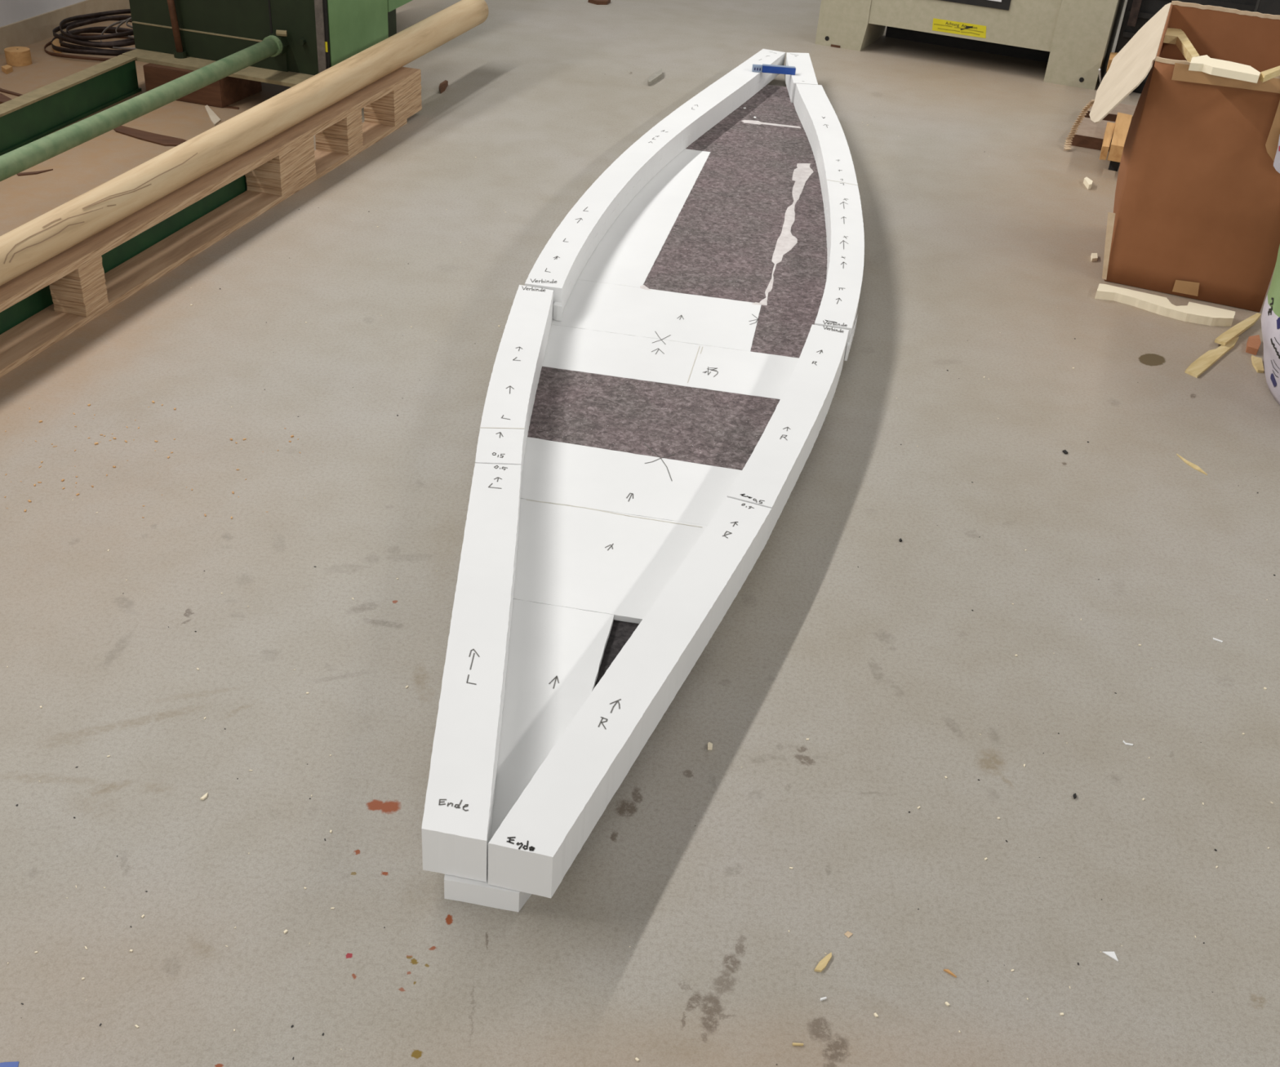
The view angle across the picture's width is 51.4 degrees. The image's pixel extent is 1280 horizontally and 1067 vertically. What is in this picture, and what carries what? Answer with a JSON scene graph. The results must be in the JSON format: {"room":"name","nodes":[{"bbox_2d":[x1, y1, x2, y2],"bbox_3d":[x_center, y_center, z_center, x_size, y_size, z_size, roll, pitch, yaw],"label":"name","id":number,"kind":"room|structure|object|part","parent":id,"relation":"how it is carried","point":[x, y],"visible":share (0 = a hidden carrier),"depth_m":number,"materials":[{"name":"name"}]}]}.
{"room":"boatbuilding workshop","nodes":[
{"label":"boatbuilding workshop","id":0,"kind":"room"},
{"bbox_2d":[0,0,85,26],"bbox_3d":[-2.180,-4.705,7.809,0.148,2.400,10.000,11,33,9],"label":"wall","id":1,"kind":"structure","parent":0,"point":[11,11],"depth_m":6.09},
{"bbox_2d":[0,0,129,54],"bbox_3d":[-2.180,-3.728,8.413,0.012,0.108,10.000,11,33,9],"label":"baseboard","id":2,"kind":"structure","parent":1,"relation":"attached to","point":[34,29],"depth_m":6.22,"materials":[{"name":"beige wood"}]},
{"bbox_2d":[0,0,1279,1066],"bbox_3d":[0.144,-1.793,5.971,18.000,0.200,18.000,5,33,0],"label":"floor","id":3,"kind":"structure","parent":0,"point":[886,664],"depth_m":2.63,"materials":[{"name":"paint"}]},
{"bbox_2d":[0,93,11,104],"bbox_3d":[-2.583,-1.739,5.332,0.182,0.030,0.089,16,34,17],"label":"wood offcut","id":4,"kind":"object","parent":3,"relation":"on","point":[3,99],"visible":0.4,"depth_m":5.30,"materials":[{"name":"brown wood"}]},
{"bbox_2d":[1,64,13,74],"bbox_3d":[-2.735,-2.002,5.733,0.041,0.020,0.078,5,33,0],"label":"scrap","id":5,"kind":"object","parent":3,"relation":"on","point":[6,68],"visible":1,"depth_m":5.72,"materials":[{"name":"orange wood"}]},
{"bbox_2d":[0,1061,18,1066],"bbox_3d":[-0.841,0.708,1.761,0.031,0.001,0.018,-4,34,-13],"label":"tape","id":6,"kind":"object","parent":3,"relation":"on","point":[13,1064],"visible":1,"depth_m":1.76,"materials":[{"name":"plastic"}]},
{"bbox_2d":[0,88,22,96],"bbox_3d":[-2.598,-1.817,5.474,0.191,0.006,0.025,22,36,25],"label":"stick","id":7,"kind":"object","parent":3,"relation":"on","point":[3,91],"visible":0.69,"depth_m":5.47,"materials":[{"name":"brown wood"}]},
{"bbox_2d":[4,46,32,66],"bbox_3d":[-2.736,-2.099,5.846,0.104,0.061,0.104,5,33,0],"label":"wooden disc","id":8,"kind":"object","parent":3,"relation":"on","point":[15,55],"visible":0.99,"depth_m":5.82,"materials":[{"name":"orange wood"}]},
{"bbox_2d":[16,168,53,176],"bbox_3d":[-2.130,-1.272,4.685,0.123,0.004,0.026,-18,39,-31],"label":"stick","id":9,"kind":"object","parent":3,"relation":"on","point":[45,171],"visible":0.95,"depth_m":4.67,"materials":[{"name":"brown wood"}]},
{"bbox_2d":[51,38,61,53],"bbox_3d":[-2.679,-2.237,6.097,0.038,0.030,0.153,-11,36,-23],"label":"wood block","id":10,"kind":"object","parent":3,"relation":"on","point":[55,42],"visible":0.69,"depth_m":6.07,"materials":[{"name":"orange wood"}]},
{"bbox_2d":[44,8,135,61],"bbox_3d":[-2.405,-2.318,6.128,0.654,0.178,0.500,5,33,0],"label":"coil","id":11,"kind":"object","parent":3,"relation":"on","point":[74,37],"visible":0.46,"depth_m":6.01,"materials":[{"name":"rubber"}]},
{"bbox_2d":[113,125,186,146],"bbox_3d":[-1.890,-1.524,5.106,0.458,0.006,0.093,16,34,18],"label":"wood lath","id":12,"kind":"object","parent":3,"relation":"on","point":[161,140],"visible":0.69,"depth_m":5.10,"materials":[{"name":"brown wood"}]},
{"bbox_2d":[4,400,300,519],"bbox_3d":[-1.143,-0.179,3.105,0.786,0.003,0.542,5,33,0],"label":"sawdust specks","id":13,"kind":"object","parent":3,"relation":"on","point":[153,402],"visible":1,"depth_m":3.13,"materials":[{"name":"orange wood"}]},
{"bbox_2d":[142,62,262,107],"bbox_3d":[-1.849,-1.927,5.631,0.362,0.124,0.310,13,33,12],"label":"block","id":14,"kind":"object","parent":3,"relation":"on","point":[228,91],"visible":0.41,"depth_m":5.51,"materials":[{"name":"brown wood"}]},
{"bbox_2d":[200,792,208,799],"bbox_3d":[-0.720,0.435,2.200,0.005,0.003,0.017,19,35,21],"label":"flake","id":15,"kind":"object","parent":3,"relation":"on","point":[204,796],"visible":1,"depth_m":2.20,"materials":[{"name":"white plastic"}]},
{"bbox_2d":[0,0,413,334],"bbox_3d":[-1.838,-1.739,4.433,1.068,1.100,6.028,10,33,8],"label":"machine","id":16,"kind":"object","parent":3,"relation":"on","point":[263,41],"visible":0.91,"depth_m":5.40,"materials":[{"name":"paint"}]},
{"bbox_3d":[-1.740,-0.583,3.517,0.050,0.156,3.350,11,33,11],"label":"rail","id":17,"kind":"part","parent":16,"relation":"part of","materials":[{"name":"green paint"}]},
{"bbox_3d":[-1.803,-2.039,5.569,0.721,0.105,0.012,13,33,12],"label":"skirt panel","id":18,"kind":"part","parent":16,"relation":"part of","materials":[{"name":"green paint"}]},
{"bbox_3d":[-1.169,-2.425,5.455,0.028,0.960,0.559,13,33,12],"label":"door","id":19,"kind":"part","parent":16,"relation":"part of","materials":[{"name":"green paint"}]},
{"bbox_2d":[0,66,422,377],"bbox_3d":[-1.545,-0.772,3.811,0.142,0.184,4.326,11,33,11],"label":"wooden pallet","id":20,"kind":"object","parent":3,"relation":"on","point":[282,166],"visible":0.94,"depth_m":4.20,"materials":[{"name":"brown wood"}]},
{"bbox_2d":[0,0,488,285],"bbox_3d":[-1.420,-1.161,4.142,0.130,0.130,5.131,11,33,10],"label":"pole","id":21,"kind":"object","parent":20,"relation":"on","point":[46,236],"visible":1,"depth_m":4.24,"materials":[{"name":"brown wood"}]},
{"bbox_2d":[204,105,220,125],"bbox_3d":[-1.739,-1.699,5.399,0.037,0.006,0.281,-12,36,-24],"label":"scrap","id":22,"kind":"object","parent":3,"relation":"on","point":[215,119],"visible":1,"depth_m":5.38,"materials":[{"name":"beige wood"}]},
{"bbox_2d":[223,106,239,109],"bbox_3d":[-1.731,-1.774,5.517,0.146,0.004,0.017,11,33,9],"label":"stick","id":23,"kind":"object","parent":3,"relation":"on","point":[228,107],"visible":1,"depth_m":5.51,"materials":[{"name":"brown wood"}]},
{"bbox_2d":[439,80,448,93],"bbox_3d":[-0.887,-2.010,5.978,0.030,0.018,0.172,5,33,0],"label":"chip","id":24,"kind":"object","parent":3,"relation":"on","point":[442,86],"visible":1,"depth_m":5.96,"materials":[{"name":"brown wood"}]},
{"bbox_2d":[587,0,610,4],"bbox_3d":[-0.227,-3.111,7.777,0.139,0.020,0.067,-8,35,-18],"label":"chip","id":25,"kind":"object","parent":3,"relation":"on","point":[593,2],"visible":1,"depth_m":7.75,"materials":[{"name":"brown wood"}]},
{"bbox_2d":[444,84,826,911],"bbox_3d":[0.201,-0.770,4.158,0.916,0.043,5.082,9,33,6],"label":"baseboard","id":26,"kind":"structure","parent":3,"relation":"on","point":[677,344],"depth_m":3.46,"materials":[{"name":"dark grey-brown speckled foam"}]},
{"bbox_2d":[421,462,520,881],"bbox_3d":[-0.297,0.188,2.478,0.106,0.089,1.127,2,33,-4],"label":"beam","id":27,"kind":"structure","parent":26,"relation":"on","point":[456,828],"depth_m":2.29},
{"bbox_2d":[475,284,553,487],"bbox_3d":[-0.314,-0.394,3.384,0.114,0.089,1.026,4,33,-1],"label":"beam","id":28,"kind":"structure","parent":26,"relation":"on","point":[513,386],"depth_m":3.29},
{"bbox_3d":[-0.207,0.354,2.354,0.280,0.042,0.769,5,33,0],"label":"white panel","id":29,"kind":"part","parent":26,"relation":"part of","materials":[{"name":"plastic"}]},
{"bbox_3d":[-0.074,0.071,2.811,0.608,0.042,0.382,8,33,6],"label":"white panel","id":30,"kind":"part","parent":26,"relation":"part of","materials":[{"name":"plastic"}]},
{"bbox_3d":[-0.028,0.371,2.362,0.172,0.030,0.668,9,33,6],"label":"dark panel","id":31,"kind":"part","parent":26,"relation":"part of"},
{"bbox_2d":[488,497,771,897],"bbox_3d":[0.026,0.241,2.437,0.107,0.089,1.125,15,34,16],"label":"beam","id":32,"kind":"structure","parent":26,"relation":"on","point":[540,838],"depth_m":2.27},
{"bbox_3d":[-0.028,-0.100,3.085,0.707,0.042,0.282,9,33,7],"label":"white panel","id":33,"kind":"part","parent":26,"relation":"part of","materials":[{"name":"plastic"}]},
{"bbox_3d":[0.004,-1.141,4.712,0.282,0.042,1.488,9,33,7],"label":"white panel","id":34,"kind":"part","parent":26,"relation":"part of","materials":[{"name":"plastic"}]},
{"bbox_3d":[0.030,-0.275,3.364,0.823,0.042,0.405,9,33,6],"label":"dark panel","id":35,"kind":"part","parent":26,"relation":"part of","materials":[{"name":"carpet"}]},
{"bbox_2d":[524,48,785,321],"bbox_3d":[0.133,-1.502,5.168,0.233,0.089,3.319,12,33,12],"label":"beam","id":36,"kind":"structure","parent":26,"relation":"on","point":[558,267],"depth_m":4.77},
{"bbox_2d":[751,64,795,75],"bbox_3d":[0.614,-2.130,6.097,0.198,0.032,0.031,4,33,0],"label":"bar","id":37,"kind":"object","parent":36,"relation":"on","point":[769,68],"visible":1,"depth_m":6.08,"materials":[{"name":"plastic"}]},
{"bbox_3d":[0.019,-0.634,3.924,0.650,0.042,0.355,9,33,6],"label":"white panel","id":38,"kind":"part","parent":26,"relation":"part of","materials":[{"name":"plastic"}]},
{"bbox_3d":[0.085,-0.452,3.648,0.880,0.042,0.274,9,33,6],"label":"white panel","id":39,"kind":"part","parent":26,"relation":"part of","materials":[{"name":"plastic"}]},
{"bbox_3d":[0.343,-1.087,4.671,0.412,0.042,1.482,9,33,7],"label":"dark panel","id":40,"kind":"part","parent":26,"relation":"part of","materials":[{"name":"grey carpet"}]},
{"bbox_3d":[0.452,-1.597,5.480,0.702,0.042,0.548,5,33,0],"label":"dark panel","id":41,"kind":"part","parent":26,"relation":"part of","materials":[{"name":"grey carpet"}]},
{"bbox_3d":[0.531,-1.913,5.983,0.564,0.042,0.740,5,33,0],"label":"dark panel","id":42,"kind":"part","parent":26,"relation":"part of","materials":[{"name":"grey carpet"}]},
{"bbox_3d":[0.466,-0.566,3.874,0.265,0.042,0.355,9,33,6],"label":"dark panel","id":43,"kind":"part","parent":26,"relation":"part of","materials":[{"name":"carpet"}]},
{"bbox_2d":[727,324,848,540],"bbox_3d":[0.387,-0.283,3.298,0.117,0.089,1.016,12,33,12],"label":"beam","id":44,"kind":"structure","parent":26,"relation":"on","point":[768,478],"depth_m":3.19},
{"bbox_3d":[0.648,-1.038,4.633,0.264,0.042,1.476,10,33,8],"label":"dark panel","id":45,"kind":"part","parent":26,"relation":"part of","materials":[{"name":"grey carpet"}]},
{"bbox_2d":[784,52,817,102],"bbox_3d":[0.752,-2.149,6.256,0.118,0.089,0.616,5,33,0],"label":"beam","id":46,"kind":"structure","parent":26,"relation":"on","point":[804,73],"depth_m":6.19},
{"bbox_2d":[793,83,864,360],"bbox_3d":[0.687,-1.250,4.846,0.196,0.089,2.738,6,33,2],"label":"beam","id":47,"kind":"structure","parent":26,"relation":"on","point":[844,224],"depth_m":4.56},
{"bbox_2d":[7,124,1273,1061],"bbox_3d":[0.520,-0.902,4.441,3.036,0.002,6.574,16,34,17],"label":"crumbs","id":48,"kind":"object","parent":3,"relation":"on","point":[947,1003],"visible":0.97,"depth_m":2.15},
{"bbox_2d":[15,117,1275,1064],"bbox_3d":[0.193,-0.598,3.927,3.358,0.002,5.318,14,34,14],"label":"crumbs","id":49,"kind":"object","parent":3,"relation":"on","point":[16,805],"visible":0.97,"depth_m":2.24,"materials":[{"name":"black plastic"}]},
{"bbox_2d":[647,68,662,85],"bbox_3d":[0.080,-2.189,6.378,0.030,0.020,0.284,12,33,12],"label":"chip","id":50,"kind":"object","parent":3,"relation":"on","point":[658,75],"visible":1,"depth_m":6.34,"materials":[{"name":"beige wood"}]},
{"bbox_2d":[707,742,712,750],"bbox_3d":[0.126,0.381,2.387,0.009,0.006,0.014,5,33,0],"label":"crumb","id":51,"kind":"object","parent":3,"relation":"on","point":[709,744],"visible":1,"depth_m":2.38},
{"bbox_2d":[792,1042,803,1045],"bbox_3d":[0.223,0.720,1.873,0.016,0.003,0.003,5,33,0],"label":"wood splinter","id":52,"kind":"object","parent":3,"relation":"on","point":[793,1043],"visible":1,"depth_m":1.87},
{"bbox_2d":[813,951,831,972],"bbox_3d":[0.277,0.644,1.997,0.011,0.004,0.044,21,36,24],"label":"wood splinter","id":53,"kind":"object","parent":3,"relation":"on","point":[822,964],"visible":1,"depth_m":1.99,"materials":[{"name":"beige wood"}]},
{"bbox_2d":[844,930,853,937],"bbox_3d":[0.321,0.617,2.048,0.011,0.001,0.009,-26,43,-38],"label":"paper scrap","id":54,"kind":"object","parent":3,"relation":"on","point":[848,934],"visible":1,"depth_m":2.05,"materials":[{"name":"paper"}]},
{"bbox_2d":[943,968,956,977],"bbox_3d":[0.467,0.660,1.998,0.021,0.003,0.004,25,38,28],"label":"wood splinter","id":55,"kind":"object","parent":3,"relation":"on","point":[948,971],"visible":1,"depth_m":2.00,"materials":[{"name":"orange wood"}]},
{"bbox_2d":[814,0,1124,90],"bbox_3d":[1.781,-3.008,6.958,1.517,1.000,0.514,16,34,18],"label":"machine","id":56,"kind":"object","parent":3,"relation":"on","point":[1075,38],"visible":1,"depth_m":6.87,"materials":[{"name":"paint"}]},
{"bbox_2d":[933,23,983,35],"bbox_3d":[1.662,-2.631,6.939,0.263,0.023,0.001,16,34,18],"label":"print","id":57,"kind":"object","parent":56,"relation":"on","point":[934,24],"depth_m":6.94},
{"bbox_3d":[1.696,-2.963,6.741,0.966,0.853,0.026,16,34,18],"label":"panel","id":58,"kind":"part","parent":56,"relation":"part of","materials":[{"name":"beige paint"}]},
{"bbox_3d":[1.874,-3.118,7.140,0.966,1.000,0.030,16,34,18],"label":"panel","id":59,"kind":"part","parent":56,"relation":"part of","materials":[{"name":"beige metal"}]},
{"bbox_3d":[1.671,-2.910,6.764,0.500,0.400,0.008,16,34,18],"label":"plate frame","id":60,"kind":"part","parent":56,"relation":"part of","materials":[{"name":"black plastic"}]},
{"bbox_2d":[1063,99,1094,150],"bbox_3d":[1.886,-1.758,5.704,0.061,0.254,0.207,5,33,0],"label":"strip","id":61,"kind":"object","parent":3,"relation":"on","point":[1075,126],"visible":0.97,"depth_m":5.78,"materials":[{"name":"wood"}]},
{"bbox_2d":[1083,177,1093,189],"bbox_3d":[1.825,-1.423,5.401,0.028,0.020,0.107,5,33,0],"label":"chip","id":62,"kind":"object","parent":3,"relation":"on","point":[1087,182],"visible":1,"depth_m":5.39,"materials":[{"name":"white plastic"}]},
{"bbox_2d":[1070,117,1115,151],"bbox_3d":[2.068,-1.798,5.988,0.245,0.050,0.336,14,34,14],"label":"timber beam","id":63,"kind":"structure","parent":3,"relation":"on","point":[1089,135],"depth_m":5.89,"materials":[{"name":"brown wood"}]},
{"bbox_2d":[1099,122,1115,159],"bbox_3d":[1.988,-1.670,5.654,0.034,0.054,0.418,14,34,14],"label":"wood scrap","id":64,"kind":"object","parent":63,"relation":"on","point":[1110,126],"visible":1,"depth_m":5.57,"materials":[{"name":"orange wood"}]},
{"bbox_2d":[1106,112,1132,162],"bbox_3d":[2.063,-1.704,5.706,0.064,0.064,0.574,14,34,15],"label":"wood block","id":65,"kind":"object","parent":63,"relation":"on","point":[1122,122],"visible":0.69,"depth_m":5.59,"materials":[{"name":"orange wood"}]},
{"bbox_2d":[1090,253,1097,262],"bbox_3d":[1.599,-0.971,4.675,0.019,0.012,0.066,11,33,10],"label":"chip","id":66,"kind":"object","parent":3,"relation":"on","point":[1094,256],"visible":1,"depth_m":4.66,"materials":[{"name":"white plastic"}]},
{"bbox_2d":[1098,68,1101,84],"bbox_3d":[2.344,-2.317,6.767,0.010,0.128,0.180,19,35,22],"label":"rod","id":67,"kind":"object","parent":3,"relation":"on","point":[1100,73],"visible":0.65,"depth_m":6.73,"materials":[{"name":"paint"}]},
{"bbox_2d":[1084,100,1136,121],"bbox_3d":[2.215,-1.976,6.273,0.254,0.062,0.241,13,33,13],"label":"timber beam","id":68,"kind":"structure","parent":3,"relation":"on","point":[1121,108],"depth_m":6.22,"materials":[{"name":"brown wood"}]},
{"bbox_2d":[1102,951,1118,961],"bbox_3d":[0.724,0.650,2.046,0.020,0.002,0.018,5,33,0],"label":"triangle","id":69,"kind":"object","parent":3,"relation":"on","point":[1111,953],"visible":1,"depth_m":2.05,"materials":[{"name":"white paper"}]},
{"bbox_2d":[1108,160,1119,171],"bbox_3d":[2.051,-1.623,5.714,0.046,0.050,0.296,16,34,17],"label":"block","id":70,"kind":"object","parent":3,"relation":"on","point":[1113,166],"visible":0.25,"depth_m":5.60,"materials":[{"name":"black plastic"}]},
{"bbox_2d":[1123,740,1133,745],"bbox_3d":[0.907,0.391,2.473,0.019,0.002,0.008,22,37,25],"label":"foam sliver","id":71,"kind":"object","parent":3,"relation":"on","point":[1124,742],"visible":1,"depth_m":2.47,"materials":[{"name":"white plastic"}]},
{"bbox_2d":[1094,283,1235,326],"bbox_3d":[1.696,-0.735,4.304,0.429,0.028,0.110,17,34,18],"label":"strip","id":72,"kind":"object","parent":3,"relation":"on","point":[1194,313],"visible":1,"depth_m":4.28,"materials":[{"name":"beige wood"}]},
{"bbox_2d":[1088,0,1279,311],"bbox_3d":[1.863,-1.311,4.498,0.703,0.805,0.769,16,34,17],"label":"carton","id":73,"kind":"object","parent":3,"relation":"on","point":[1196,215],"visible":0.94,"depth_m":4.29,"materials":[{"name":"brown cardboard"}]},
{"bbox_3d":[1.689,-1.337,4.528,0.067,0.793,0.576,16,34,17],"label":"panel","id":74,"kind":"part","parent":73,"relation":"part of","materials":[{"name":"brown cardboard"}]},
{"bbox_2d":[1163,27,1199,62],"bbox_3d":[1.775,-1.617,4.402,0.092,0.025,0.463,10,33,8],"label":"wood offcut","id":75,"kind":"object","parent":73,"relation":"in","point":[1177,37],"visible":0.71,"depth_m":4.43,"materials":[{"name":"beige wood"}]},
{"bbox_3d":[2.041,-1.412,4.685,0.540,0.798,0.006,16,34,17],"label":"panel","id":76,"kind":"part","parent":73,"relation":"part of","materials":[{"name":"brown cardboard"}]},
{"bbox_2d":[1188,54,1260,83],"bbox_3d":[1.768,-1.403,4.005,0.212,0.022,0.163,22,36,25],"label":"foam offcut","id":77,"kind":"object","parent":73,"relation":"on","point":[1204,64],"visible":1,"depth_m":3.96,"materials":[{"name":"white plastic"}]},
{"bbox_2d":[1258,66,1279,82],"bbox_3d":[1.888,-1.376,3.976,0.024,0.020,0.194,28,39,32],"label":"wood offcut","id":78,"kind":"object","parent":73,"relation":"in","point":[1266,75],"visible":1,"depth_m":3.95,"materials":[{"name":"beige wood"}]},
{"bbox_2d":[1273,134,1279,173],"bbox_3d":[1.983,-1.146,4.012,0.125,0.148,0.034,16,34,17],"label":"bag","id":79,"kind":"object","parent":73,"relation":"hanging from","point":[1277,160],"visible":1,"depth_m":4.03,"materials":[{"name":"plastic"}]},
{"bbox_2d":[1115,0,1257,93],"bbox_3d":[2.906,-2.523,6.695,0.900,0.620,0.450,16,34,18],"label":"crate","id":80,"kind":"object","parent":3,"relation":"on","point":[1137,13],"visible":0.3,"depth_m":6.61,"materials":[{"name":"plastic"}]},
{"bbox_3d":[2.463,-2.615,6.597,0.040,0.180,0.030,16,34,18],"label":"handle","id":81,"kind":"part","parent":80,"relation":"part of","materials":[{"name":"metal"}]},
{"bbox_2d":[1176,453,1207,475],"bbox_3d":[1.421,-0.178,3.425,0.017,0.003,0.112,-10,35,-22],"label":"wood splinter","id":82,"kind":"object","parent":3,"relation":"on","point":[1193,465],"visible":1,"depth_m":3.42,"materials":[{"name":"beige wood"}]},
{"bbox_2d":[1185,337,1239,377],"bbox_3d":[1.737,-0.541,4.025,0.045,0.008,0.395,27,39,31],"label":"wood splint","id":83,"kind":"object","parent":3,"relation":"on","point":[1206,360],"visible":1,"depth_m":3.98,"materials":[{"name":"beige wood"}]},
{"bbox_2d":[1214,312,1261,346],"bbox_3d":[1.891,-0.647,4.190,0.035,0.011,0.330,28,40,32],"label":"wood splint","id":84,"kind":"object","parent":83,"relation":"on","point":[1231,334],"visible":1,"depth_m":4.16,"materials":[{"name":"beige wood"}]},
{"bbox_2d":[1245,334,1261,355],"bbox_3d":[1.895,-0.584,4.102,0.037,0.020,0.125,17,34,18],"label":"chip","id":85,"kind":"object","parent":3,"relation":"on","point":[1253,344],"visible":1,"depth_m":4.08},
{"bbox_2d":[1251,355,1263,373],"bbox_3d":[1.854,-0.508,3.989,0.028,0.008,0.112,13,34,13],"label":"wood splint","id":86,"kind":"object","parent":3,"relation":"on","point":[1257,362],"visible":1,"depth_m":3.98,"materials":[{"name":"beige wood"}]},
{"bbox_2d":[1253,0,1279,15],"bbox_3d":[3.344,-1.824,5.553,1.600,0.735,0.500,16,34,17],"label":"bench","id":87,"kind":"object","parent":3,"relation":"on","point":[1263,6],"visible":0.02,"depth_m":5.43,"materials":[{"name":"black metal"}]},
{"bbox_2d":[1261,244,1279,405],"bbox_3d":[2.100,-0.555,3.673,0.741,0.460,0.736,5,33,0],"label":"plastic sack","id":88,"kind":"object","parent":3,"relation":"on","point":[1270,317],"visible":1,"depth_m":3.70,"materials":[{"name":"white plastic"}]},
{"bbox_3d":[2.483,-2.372,6.870,0.216,0.120,0.329,5,33,0],"label":"crate","id":89,"kind":"object","parent":3,"relation":"on","visible":0},
{"bbox_2d":[1106,52,1118,71],"bbox_3d":[2.391,-2.371,6.690,0.064,0.060,0.210,13,34,14],"label":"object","id":90,"kind":"object","parent":89,"relation":"on","point":[1113,55],"visible":0.44,"depth_m":6.65,"materials":[{"name":"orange wood"}]}
]}

